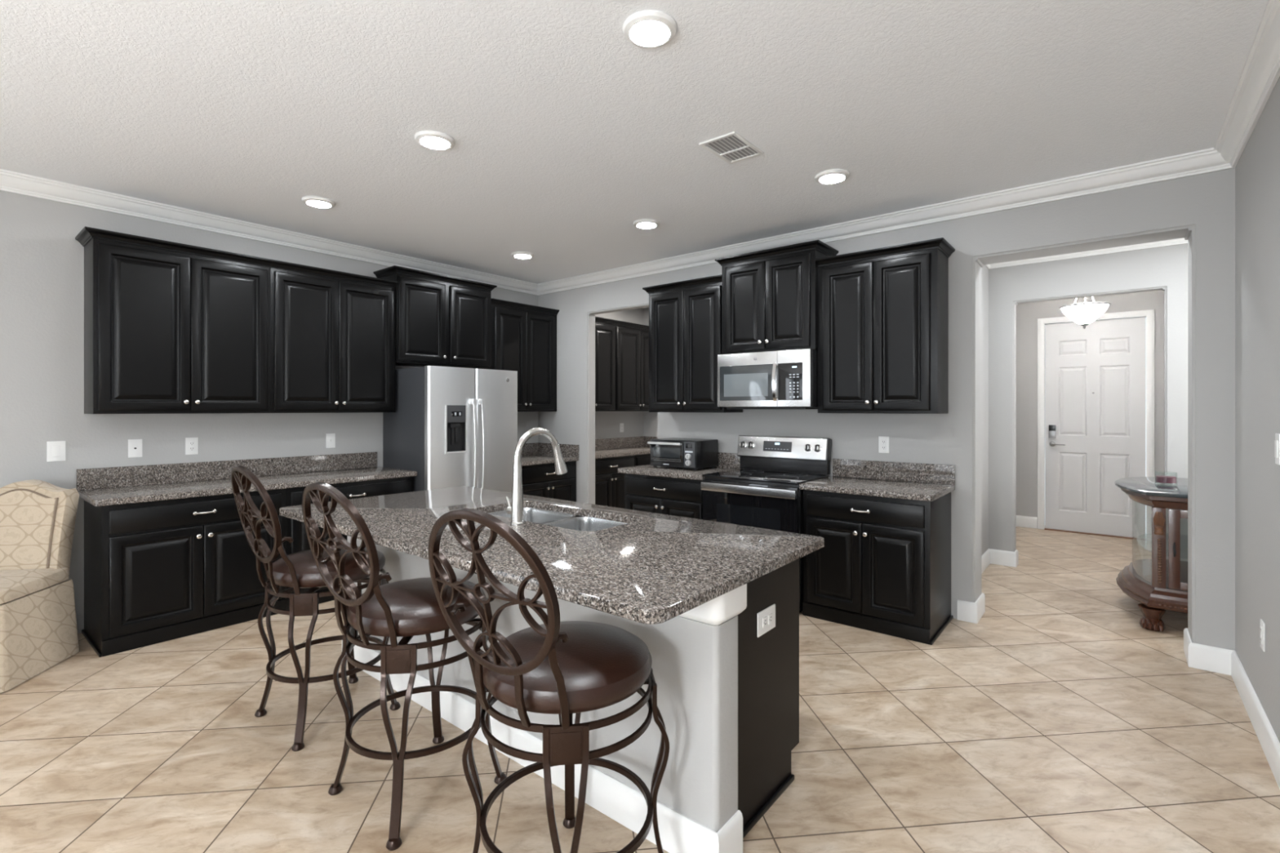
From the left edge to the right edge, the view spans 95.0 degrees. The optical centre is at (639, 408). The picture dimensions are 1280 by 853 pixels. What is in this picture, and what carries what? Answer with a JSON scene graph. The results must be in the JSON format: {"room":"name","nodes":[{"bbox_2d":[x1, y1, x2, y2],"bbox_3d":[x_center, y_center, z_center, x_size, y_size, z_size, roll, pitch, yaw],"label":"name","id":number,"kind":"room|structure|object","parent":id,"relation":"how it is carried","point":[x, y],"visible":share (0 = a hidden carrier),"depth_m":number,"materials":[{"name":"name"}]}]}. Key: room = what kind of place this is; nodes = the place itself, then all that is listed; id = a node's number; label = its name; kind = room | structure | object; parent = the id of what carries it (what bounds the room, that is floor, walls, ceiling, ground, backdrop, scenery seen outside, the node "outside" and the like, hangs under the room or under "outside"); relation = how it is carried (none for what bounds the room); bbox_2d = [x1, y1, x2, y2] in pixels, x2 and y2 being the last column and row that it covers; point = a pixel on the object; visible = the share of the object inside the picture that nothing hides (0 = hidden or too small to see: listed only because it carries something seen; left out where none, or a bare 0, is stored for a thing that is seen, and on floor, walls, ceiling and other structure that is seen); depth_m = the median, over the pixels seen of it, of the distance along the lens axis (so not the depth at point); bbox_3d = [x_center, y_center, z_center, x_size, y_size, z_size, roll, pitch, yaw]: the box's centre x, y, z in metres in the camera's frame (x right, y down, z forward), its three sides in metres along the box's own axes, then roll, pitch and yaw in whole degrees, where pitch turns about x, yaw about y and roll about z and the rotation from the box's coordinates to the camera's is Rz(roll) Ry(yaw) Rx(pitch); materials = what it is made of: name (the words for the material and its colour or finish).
{"room":"kitchen","nodes":[
{"label":"kitchen","id":0,"kind":"room"},
{"bbox_2d":[0,190,643,633],"bbox_3d":[-3.457,0.018,3.794,0.120,2.763,11.200,0,0,39],"label":"wall","id":1,"kind":"structure","parent":0,"point":[42,260],"depth_m":3.65,"materials":[{"name":"grey paint"}]},
{"bbox_2d":[46,440,65,461],"bbox_3d":[-3.553,0.260,3.572,0.010,0.122,0.082,0,0,39],"label":"switch plate","id":2,"kind":"object","parent":1,"relation":"attached to","point":[55,450],"visible":1,"depth_m":3.57,"materials":[{"name":"white plastic"}]},
{"bbox_2d":[128,439,142,457],"bbox_3d":[-3.318,0.262,3.858,0.014,0.118,0.072,0,0,39],"label":"cable plate","id":3,"kind":"object","parent":1,"relation":"attached to","point":[135,446],"visible":1,"depth_m":3.86,"materials":[{"name":"white plastic"}]},
{"bbox_2d":[75,226,272,413],"bbox_3d":[-3.056,-0.514,3.906,0.358,1.094,0.979,0,0,39],"label":"upper cabinet","id":4,"kind":"object","parent":1,"relation":"attached to","point":[171,327],"visible":1,"depth_m":3.75,"materials":[{"name":"black paint"}]},
{"bbox_2d":[185,437,198,454],"bbox_3d":[-3.128,0.262,4.095,0.009,0.118,0.072,0,0,39],"label":"electrical outlet","id":5,"kind":"object","parent":1,"relation":"attached to","point":[191,443],"visible":1,"depth_m":4.09,"materials":[{"name":"white plastic"}]},
{"bbox_2d":[189,441,195,450],"bbox_3d":[-3.126,0.262,4.093,0.004,0.066,0.033,0,0,39],"label":"receptacle","id":6,"kind":"object","parent":5,"relation":"attached to","point":[192,444],"depth_m":4.09,"materials":[{"name":"white plastic"}]},
{"bbox_2d":[75,451,377,490],"bbox_3d":[-2.893,0.442,4.373,0.020,0.131,1.900,0,0,39],"label":"backsplash","id":7,"kind":"structure","parent":1,"relation":"attached to","point":[152,474],"depth_m":4.15,"materials":[{"name":"stone"}]},
{"bbox_2d":[325,433,335,448],"bbox_3d":[-2.536,0.265,4.814,0.018,0.118,0.072,0,0,39],"label":"switch plate","id":8,"kind":"object","parent":1,"relation":"attached to","point":[330,437],"visible":1,"depth_m":4.81,"materials":[{"name":"white plastic"}]},
{"bbox_2d":[270,259,397,413],"bbox_3d":[-2.450,-0.514,4.649,0.358,1.094,0.937,0,0,39],"label":"upper cabinet","id":9,"kind":"object","parent":1,"relation":"attached to","point":[332,332],"visible":0.98,"depth_m":4.51,"materials":[{"name":"black paint"}]},
{"bbox_2d":[373,265,497,368],"bbox_3d":[-1.845,-0.786,5.378,0.376,0.801,1.035,0,0,39],"label":"upper cabinet","id":10,"kind":"object","parent":1,"relation":"attached to","point":[441,320],"visible":0.98,"depth_m":5.22,"materials":[{"name":"black paint"}]},
{"bbox_2d":[490,297,559,411],"bbox_3d":[-1.274,-0.514,6.093,0.358,1.094,0.872,0,0,39],"label":"upper cabinet","id":11,"kind":"object","parent":1,"relation":"attached to","point":[523,337],"visible":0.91,"depth_m":6.02,"materials":[{"name":"black paint"}]},
{"bbox_2d":[521,442,578,457],"bbox_3d":[-1.139,0.444,6.032,0.644,0.128,0.799,0,0,39],"label":"backsplash","id":12,"kind":"structure","parent":1,"relation":"attached to","point":[535,448],"depth_m":6.39,"materials":[{"name":"stone"}]},
{"bbox_2d":[595,316,617,411],"bbox_3d":[-0.659,-0.514,6.848,0.358,1.094,0.820,0,0,39],"label":"upper cabinet","id":13,"kind":"object","parent":1,"relation":"attached to","point":[604,327],"visible":0.33,"depth_m":6.92,"materials":[{"name":"black paint"}]},
{"bbox_2d":[619,422,623,432],"bbox_3d":[-0.236,0.249,7.644,0.009,0.118,0.072,0,0,39],"label":"electrical outlet","id":14,"kind":"object","parent":1,"relation":"attached to","point":[621,424],"visible":1,"depth_m":7.64,"materials":[{"name":"white plastic"}]},
{"bbox_2d":[595,435,657,449],"bbox_3d":[-0.258,0.442,7.117,0.639,0.131,1.743,0,0,39],"label":"backsplash","id":15,"kind":"structure","parent":1,"relation":"attached to","point":[628,442],"depth_m":7.63,"materials":[{"name":"stone"}]},
{"bbox_2d":[614,320,648,411],"bbox_3d":[-0.109,-0.514,7.523,0.358,1.094,0.920,0,0,39],"label":"upper cabinet","id":16,"kind":"object","parent":1,"relation":"attached to","point":[631,340],"visible":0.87,"depth_m":7.30,"materials":[{"name":"black paint"}]},
{"bbox_2d":[0,0,1279,295],"bbox_3d":[-1.872,-1.313,1.296,5.492,0.100,9.070,0,0,39],"label":"trim","id":17,"kind":"structure","parent":1,"relation":"attached to","point":[1260,73],"depth_m":3.78,"materials":[{"name":"white wood"}]},
{"bbox_2d":[0,0,1267,308],"bbox_3d":[-0.181,-1.393,2.415,7.300,0.060,13.600,0,0,39],"label":"ceiling","id":18,"kind":"structure","parent":0,"point":[567,132],"depth_m":2.66,"materials":[{"name":"white paint"}]},
{"bbox_2d":[302,195,335,208],"bbox_3d":[-2.113,-1.352,3.860,0.196,0.022,0.196,0,0,39],"label":"recessed light","id":19,"kind":"object","parent":18,"relation":"in","point":[312,201],"visible":1,"depth_m":3.83,"materials":[{"name":"white plastic"}]},
{"bbox_2d":[306,200,330,208],"bbox_3d":[-2.113,-1.346,3.860,0.137,0.010,0.137,0,0,39],"label":"diffuser","id":20,"kind":"object","parent":19,"relation":"attached to","point":[318,204],"depth_m":3.86,"materials":[{"name":"white plastic"}]},
{"bbox_2d":[414,130,455,150],"bbox_3d":[-1.038,-1.352,2.971,0.196,0.022,0.196,0,0,39],"label":"recessed light","id":21,"kind":"object","parent":18,"relation":"in","point":[431,140],"visible":1,"depth_m":2.94,"materials":[{"name":"white plastic"}]},
{"bbox_2d":[420,137,448,149],"bbox_3d":[-1.038,-1.346,2.971,0.137,0.010,0.137,0,0,39],"label":"diffuser","id":22,"kind":"object","parent":21,"relation":"attached to","point":[431,143],"depth_m":2.97,"materials":[{"name":"white plastic"}]},
{"bbox_2d":[511,251,533,258],"bbox_3d":[-1.037,-1.352,5.189,0.196,0.022,0.196,0,0,39],"label":"recessed light","id":23,"kind":"object","parent":18,"relation":"in","point":[520,255],"visible":1,"depth_m":5.14,"materials":[{"name":"white plastic"}]},
{"bbox_2d":[515,254,530,258],"bbox_3d":[-1.037,-1.346,5.189,0.137,0.010,0.137,0,0,39],"label":"diffuser","id":24,"kind":"object","parent":23,"relation":"attached to","point":[520,256],"depth_m":5.19,"materials":[{"name":"white plastic"}]},
{"bbox_2d":[633,218,659,229],"bbox_3d":[0.048,-1.352,4.311,0.196,0.022,0.196,0,0,39],"label":"recessed light","id":25,"kind":"object","parent":18,"relation":"in","point":[645,224],"visible":1,"depth_m":4.27,"materials":[{"name":"white plastic"}]},
{"bbox_2d":[637,222,655,228],"bbox_3d":[0.048,-1.346,4.311,0.137,0.010,0.137,0,0,39],"label":"diffuser","id":26,"kind":"object","parent":25,"relation":"attached to","point":[640,225],"depth_m":4.31,"materials":[{"name":"white plastic"}]},
{"bbox_2d":[622,9,677,48],"bbox_3d":[0.035,-1.352,2.103,0.196,0.022,0.196,0,0,39],"label":"recessed light","id":27,"kind":"object","parent":18,"relation":"in","point":[648,28],"visible":1,"depth_m":2.08,"materials":[{"name":"white plastic"}]},
{"bbox_2d":[631,21,668,44],"bbox_3d":[0.035,-1.346,2.103,0.137,0.010,0.137,0,0,39],"label":"diffuser","id":28,"kind":"object","parent":27,"relation":"attached to","point":[642,33],"depth_m":2.10,"materials":[{"name":"white plastic"}]},
{"bbox_2d":[698,131,764,164],"bbox_3d":[0.482,-1.358,3.068,0.210,0.010,0.310,0,0,39],"label":"ceiling vent","id":29,"kind":"object","parent":18,"relation":"in","point":[731,148],"visible":1,"depth_m":3.06,"materials":[{"name":"white metal"}]},
{"bbox_2d":[814,168,849,184],"bbox_3d":[1.124,-1.352,3.433,0.196,0.022,0.196,0,0,39],"label":"recessed light","id":30,"kind":"object","parent":18,"relation":"in","point":[833,175],"visible":1,"depth_m":3.40,"materials":[{"name":"white plastic"}]},
{"bbox_2d":[819,174,844,183],"bbox_3d":[1.124,-1.346,3.433,0.137,0.010,0.137,0,0,39],"label":"diffuser","id":31,"kind":"object","parent":30,"relation":"attached to","point":[824,179],"depth_m":3.43,"materials":[{"name":"white plastic"}]},
{"bbox_2d":[1058,296,1111,328],"bbox_3d":[4.295,-1.066,5.669,0.400,0.594,0.400,0,0,39],"label":"bowl light","id":32,"kind":"object","parent":18,"relation":"hanging from","point":[1084,313],"visible":0.89,"depth_m":5.58,"materials":[{"name":"white glass"}]},
{"bbox_2d":[0,526,1279,852],"bbox_3d":[-0.181,1.429,2.415,7.300,0.060,13.600,0,0,39],"label":"floor","id":33,"kind":"structure","parent":0,"point":[1054,721],"depth_m":2.37,"materials":[{"name":"tile"}]},
{"bbox_2d":[0,479,79,693],"bbox_3d":[-3.409,0.899,3.090,0.491,0.989,0.555,0,0,-11],"label":"dining chair","id":34,"kind":"object","parent":33,"relation":"on","point":[38,628],"visible":1,"depth_m":3.23,"materials":[{"name":"beige fabric"}]},
{"bbox_2d":[0,567,69,604],"bbox_3d":[-3.406,0.929,3.071,0.448,0.090,0.493,0,0,-11],"label":"seat cushion","id":35,"kind":"object","parent":34,"relation":"on","point":[18,585],"depth_m":3.11,"materials":[{"name":"beige fabric"}]},
{"bbox_2d":[81,488,286,657],"bbox_3d":[-2.941,0.972,3.833,0.627,0.853,0.956,0,0,39],"label":"base cabinet","id":36,"kind":"object","parent":33,"relation":"on","point":[157,571],"visible":0.96,"depth_m":3.55,"materials":[{"name":"black paint"}]},
{"bbox_2d":[75,451,417,506],"bbox_3d":[-2.650,0.461,4.196,0.621,0.168,1.933,0,0,39],"label":"countertop","id":37,"kind":"structure","parent":36,"relation":"on","point":[110,486],"depth_m":4.05,"materials":[{"name":"stone"}]},
{"bbox_2d":[231,465,400,751],"bbox_3d":[-1.479,0.819,2.664,0.487,1.161,0.610,0,0,42],"label":"bar stool","id":38,"kind":"object","parent":33,"relation":"on","point":[298,571],"visible":0.79,"depth_m":2.49,"materials":[{"name":"brown metal"}]},
{"bbox_2d":[285,475,413,610],"bbox_3d":[-2.341,0.972,4.571,0.627,0.853,0.944,0,0,39],"label":"base cabinet","id":39,"kind":"object","parent":33,"relation":"on","point":[295,530],"visible":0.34,"depth_m":4.25,"materials":[{"name":"black paint"}]},
{"bbox_2d":[302,481,506,850],"bbox_3d":[-0.856,0.819,2.126,0.488,1.161,0.609,0,0,39],"label":"bar stool","id":40,"kind":"object","parent":33,"relation":"on","point":[409,608],"visible":0.91,"depth_m":1.96,"materials":[{"name":"brown metal"}]},
{"bbox_2d":[382,365,517,492],"bbox_3d":[-1.656,0.528,5.236,0.799,1.741,0.905,0,0,39],"label":"refrigerator","id":41,"kind":"object","parent":33,"relation":"on","point":[453,427],"visible":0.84,"depth_m":4.93,"materials":[{"name":"silver metal"}]},
{"bbox_2d":[427,508,669,852],"bbox_3d":[-0.245,0.819,1.633,0.488,1.161,0.610,0,0,39],"label":"bar stool","id":42,"kind":"object","parent":33,"relation":"on","point":[563,668],"visible":1,"depth_m":1.49,"materials":[{"name":"brown metal"}]},
{"bbox_2d":[521,461,576,502],"bbox_3d":[-1.133,0.972,6.026,0.662,0.853,0.797,0,0,39],"label":"base cabinet","id":43,"kind":"object","parent":33,"relation":"on","point":[538,480],"visible":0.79,"depth_m":5.85,"materials":[{"name":"black paint"}]},
{"bbox_2d":[521,442,578,466],"bbox_3d":[-1.139,0.462,6.032,0.644,0.165,0.799,0,0,39],"label":"countertop","id":44,"kind":"structure","parent":43,"relation":"on","point":[535,453],"depth_m":6.22,"materials":[{"name":"stone"}]},
{"bbox_2d":[342,515,799,852],"bbox_3d":[-0.503,0.972,2.772,2.460,0.854,0.686,0,0,39],"label":"kitchen island","id":45,"kind":"object","parent":33,"relation":"on","point":[728,695],"visible":0.51,"depth_m":1.96,"materials":[{"name":"grey paint"}]},
{"bbox_2d":[279,485,824,624],"bbox_3d":[-0.563,0.526,2.662,2.451,0.036,1.111,0,0,39],"label":"island countertop","id":46,"kind":"structure","parent":45,"relation":"on","point":[653,568],"depth_m":2.13,"materials":[{"name":"stone"}]},
{"bbox_2d":[505,427,567,524],"bbox_3d":[-0.485,0.297,2.709,0.134,0.421,0.324,0,0,39],"label":"kitchen faucet","id":47,"kind":"object","parent":46,"relation":"on","point":[516,510],"visible":1,"depth_m":2.58,"materials":[{"name":"silver metal"}]},
{"bbox_2d":[487,507,627,531],"bbox_3d":[-0.421,0.645,2.830,0.897,0.200,0.422,0,0,39],"label":"sink","id":48,"kind":"object","parent":46,"relation":"in","point":[563,520],"visible":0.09,"depth_m":2.94,"materials":[{"name":"silver metal"}]},
{"bbox_2d":[756,604,775,637],"bbox_3d":[0.445,0.742,2.055,0.009,0.082,0.130,0,0,39],"label":"electrical outlet","id":49,"kind":"object","parent":45,"relation":"attached to","point":[766,619],"visible":1,"depth_m":2.05,"materials":[{"name":"white plastic"}]},
{"bbox_2d":[762,613,772,627],"bbox_3d":[0.446,0.742,2.053,0.004,0.033,0.071,0,0,39],"label":"receptacle","id":50,"kind":"object","parent":49,"relation":"attached to","point":[766,617],"depth_m":2.05,"materials":[{"name":"white plastic"}]},
{"bbox_2d":[595,455,635,508],"bbox_3d":[-0.536,0.972,6.761,0.657,0.853,0.840,0,0,39],"label":"base cabinet","id":51,"kind":"object","parent":33,"relation":"on","point":[609,483],"visible":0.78,"depth_m":6.56,"materials":[{"name":"black paint"}]},
{"bbox_2d":[635,453,650,466],"bbox_3d":[0.013,0.972,7.436,0.657,0.853,0.900,0,0,39],"label":"base cabinet","id":52,"kind":"object","parent":33,"relation":"on","point":[645,459],"visible":0.02,"depth_m":7.01,"materials":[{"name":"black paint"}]},
{"bbox_2d":[595,435,657,458],"bbox_3d":[-0.258,0.461,7.117,0.639,0.168,1.743,0,0,39],"label":"countertop","id":53,"kind":"structure","parent":52,"relation":"on","point":[628,446],"depth_m":7.40,"materials":[{"name":"stone"}]},
{"bbox_2d":[624,473,702,519],"bbox_3d":[0.341,0.972,4.938,0.827,0.853,0.627,0,0,39],"label":"base cabinet","id":54,"kind":"object","parent":33,"relation":"on","point":[680,497],"visible":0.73,"depth_m":4.70,"materials":[{"name":"black paint"}]},
{"bbox_2d":[617,452,742,479],"bbox_3d":[0.332,0.461,4.951,0.863,0.168,0.617,0,0,39],"label":"countertop","id":55,"kind":"structure","parent":54,"relation":"on","point":[726,461],"depth_m":4.88,"materials":[{"name":"stone"}]},
{"bbox_2d":[647,437,718,471],"bbox_3d":[0.361,0.385,5.001,0.475,0.244,0.385,0,0,39],"label":"toaster oven","id":56,"kind":"object","parent":55,"relation":"on","point":[695,454],"visible":1,"depth_m":4.87,"materials":[{"name":"black metal"}]},
{"bbox_2d":[701,435,831,612],"bbox_3d":[0.949,0.800,4.409,0.762,1.159,0.640,0,0,39],"label":"electric range","id":57,"kind":"object","parent":33,"relation":"on","point":[769,499],"visible":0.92,"depth_m":4.31,"materials":[{"name":"black metal"}]},
{"bbox_2d":[702,468,828,484],"bbox_3d":[0.936,0.505,4.394,0.762,0.018,0.550,0,0,39],"label":"cooktop","id":58,"kind":"object","parent":57,"relation":"in","point":[745,476],"depth_m":4.35,"materials":[{"name":"black glass"}]},
{"bbox_2d":[802,489,953,644],"bbox_3d":[1.582,0.972,3.927,0.804,0.853,0.627,0,0,39],"label":"base cabinet","id":59,"kind":"object","parent":33,"relation":"on","point":[883,566],"visible":0.97,"depth_m":3.69,"materials":[{"name":"black paint"}]},
{"bbox_2d":[799,458,955,501],"bbox_3d":[1.586,0.461,3.929,0.824,0.168,0.617,0,0,39],"label":"countertop","id":60,"kind":"structure","parent":59,"relation":"on","point":[899,480],"depth_m":3.97,"materials":[{"name":"stone"}]},
{"bbox_2d":[1114,476,1187,631],"bbox_3d":[3.843,0.961,3.911,1.060,0.875,1.166,0,0,39],"label":"curio cabinet","id":61,"kind":"object","parent":33,"relation":"on","point":[1160,584],"visible":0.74,"depth_m":3.71,"materials":[{"name":"wood"}]},
{"bbox_2d":[1154,471,1177,486],"bbox_3d":[3.594,0.478,4.009,0.116,0.089,0.116,0,0,39],"label":"jar candle","id":62,"kind":"object","parent":61,"relation":"on","point":[1166,480],"visible":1,"depth_m":3.98,"materials":[{"name":"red glass"}]},
{"bbox_2d":[643,307,657,436],"bbox_3d":[1.137,0.018,7.184,2.720,2.763,0.120,0,0,39],"label":"wall","id":63,"kind":"structure","parent":0,"point":[650,419],"depth_m":7.94,"materials":[{"name":"grey paint"}]},
{"bbox_2d":[537,168,1235,650],"bbox_3d":[1.074,0.018,4.914,5.730,2.763,0.260,0,0,39],"label":"wall","id":64,"kind":"structure","parent":0,"point":[1199,209],"depth_m":3.84,"materials":[{"name":"grey paint"}]},
{"bbox_2d":[642,274,742,412],"bbox_3d":[0.438,-0.514,5.032,0.805,1.094,0.358,0,0,39],"label":"upper cabinet","id":65,"kind":"object","parent":64,"relation":"attached to","point":[685,317],"visible":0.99,"depth_m":4.89,"materials":[{"name":"black paint"}]},
{"bbox_2d":[715,452,742,469],"bbox_3d":[0.527,0.442,5.178,0.848,0.131,0.020,0,0,39],"label":"backsplash","id":66,"kind":"structure","parent":64,"relation":"attached to","point":[728,460],"depth_m":4.98,"materials":[{"name":"stone"}]},
{"bbox_2d":[715,240,838,354],"bbox_3d":[1.038,-0.802,4.519,0.848,0.759,0.396,0,0,39],"label":"upper cabinet","id":67,"kind":"object","parent":64,"relation":"attached to","point":[770,296],"visible":0.93,"depth_m":4.36,"materials":[{"name":"black paint"}]},
{"bbox_2d":[717,348,817,408],"bbox_3d":[1.017,-0.207,4.492,0.758,0.426,0.462,0,0,39],"label":"microwave","id":68,"kind":"object","parent":67,"relation":"attached to","point":[784,379],"visible":0.98,"depth_m":4.30,"materials":[{"name":"silver metal"}]},
{"bbox_2d":[878,436,888,453],"bbox_3d":[1.743,0.259,4.194,0.072,0.118,0.009,0,0,39],"label":"electrical outlet","id":69,"kind":"object","parent":64,"relation":"attached to","point":[883,442],"visible":1,"depth_m":4.19,"materials":[{"name":"white plastic"}]},
{"bbox_2d":[881,440,885,449],"bbox_3d":[1.741,0.259,4.193,0.033,0.071,0.004,0,0,39],"label":"receptacle","id":70,"kind":"object","parent":69,"relation":"attached to","point":[883,442],"depth_m":4.19,"materials":[{"name":"white plastic"}]},
{"bbox_2d":[815,237,955,413],"bbox_3d":[1.668,-0.514,4.030,0.822,1.094,0.358,0,0,39],"label":"upper cabinet","id":71,"kind":"object","parent":64,"relation":"attached to","point":[883,312],"visible":1,"depth_m":3.90,"materials":[{"name":"black paint"}]},
{"bbox_2d":[832,458,955,484],"bbox_3d":[1.775,0.442,4.161,0.824,0.131,0.020,0,0,39],"label":"backsplash","id":72,"kind":"structure","parent":64,"relation":"attached to","point":[871,469],"depth_m":4.13,"materials":[{"name":"stone"}]},
{"bbox_2d":[984,238,1187,269],"bbox_3d":[3.653,-1.313,3.951,2.494,0.100,1.494,0,0,39],"label":"trim","id":73,"kind":"structure","parent":64,"relation":"attached to","point":[1180,241],"depth_m":4.83,"materials":[{"name":"white"}]},
{"bbox_2d":[981,265,988,555],"bbox_3d":[2.638,0.018,4.775,0.120,2.763,1.500,0,0,39],"label":"wall","id":74,"kind":"structure","parent":0,"point":[984,270],"depth_m":5.18,"materials":[{"name":"grey paint"}]},
{"bbox_2d":[957,515,1037,623],"bbox_3d":[3.271,1.334,5.447,0.421,0.130,3.896,0,0,39],"label":"baseboard","id":75,"kind":"structure","parent":74,"relation":"attached to","point":[968,611],"depth_m":5.17,"materials":[{"name":"white wood"}]},
{"bbox_2d":[988,243,1187,561],"bbox_3d":[4.163,0.018,4.577,2.735,2.763,0.120,0,0,39],"label":"wall","id":76,"kind":"structure","parent":0,"point":[1165,268],"depth_m":4.96,"materials":[{"name":"grey paint"}]},
{"bbox_2d":[1016,289,1164,517],"bbox_3d":[5.093,0.018,6.554,1.850,2.763,0.120,0,0,39],"label":"wall","id":77,"kind":"structure","parent":0,"point":[1028,314],"depth_m":6.86,"materials":[{"name":"grey paint"}]},
{"bbox_2d":[1044,528,1146,540],"bbox_3d":[5.047,1.394,6.533,0.893,0.010,0.090,0,0,39],"label":"trim","id":78,"kind":"structure","parent":77,"relation":"attached to","point":[1103,535],"depth_m":6.49,"materials":[{"name":"brown wood"}]},
{"bbox_2d":[1044,316,1146,538],"bbox_3d":[5.039,0.206,6.523,0.885,2.363,0.099,0,0,39],"label":"door","id":79,"kind":"structure","parent":77,"relation":"in","point":[1095,374],"depth_m":6.53,"materials":[{"name":"white wood"}]},
{"bbox_2d":[1037,309,1154,541],"bbox_3d":[5.030,0.177,6.512,1.025,2.445,0.023,0,0,39],"label":"trim","id":80,"kind":"structure","parent":77,"relation":"attached to","point":[1149,314],"depth_m":6.65,"materials":[{"name":"white wood"}]},
{"bbox_2d":[1235,76,1279,742],"bbox_3d":[0.263,0.018,-0.527,0.120,2.763,9.200,0,0,39],"label":"wall","id":81,"kind":"structure","parent":0,"point":[1257,170],"depth_m":2.57,"materials":[{"name":"grey paint"}]},
{"bbox_2d":[1183,627,1279,789],"bbox_3d":[0.277,1.334,-0.276,0.188,0.130,9.346,0,0,39],"label":"baseboard","id":82,"kind":"structure","parent":81,"relation":"attached to","point":[1209,658],"depth_m":2.83,"materials":[{"name":"white wood"}]},
{"bbox_2d":[1259,618,1265,652],"bbox_3d":[2.629,0.958,2.479,0.009,0.118,0.072,0,0,39],"label":"electrical outlet","id":83,"kind":"object","parent":81,"relation":"attached to","point":[1262,628],"visible":1,"depth_m":2.47,"materials":[{"name":"white plastic"}]},
{"bbox_2d":[1259,625,1262,644],"bbox_3d":[2.627,0.958,2.481,0.004,0.071,0.033,0,0,39],"label":"receptacle","id":84,"kind":"object","parent":83,"relation":"attached to","point":[1260,627],"depth_m":2.48,"materials":[{"name":"white plastic"}]},
{"bbox_2d":[1275,433,1279,465],"bbox_3d":[2.433,0.154,2.239,0.010,0.118,0.072,0,0,39],"label":"switch plate","id":85,"kind":"object","parent":81,"relation":"attached to","point":[1277,435],"visible":1,"depth_m":2.23,"materials":[{"name":"white plastic"}]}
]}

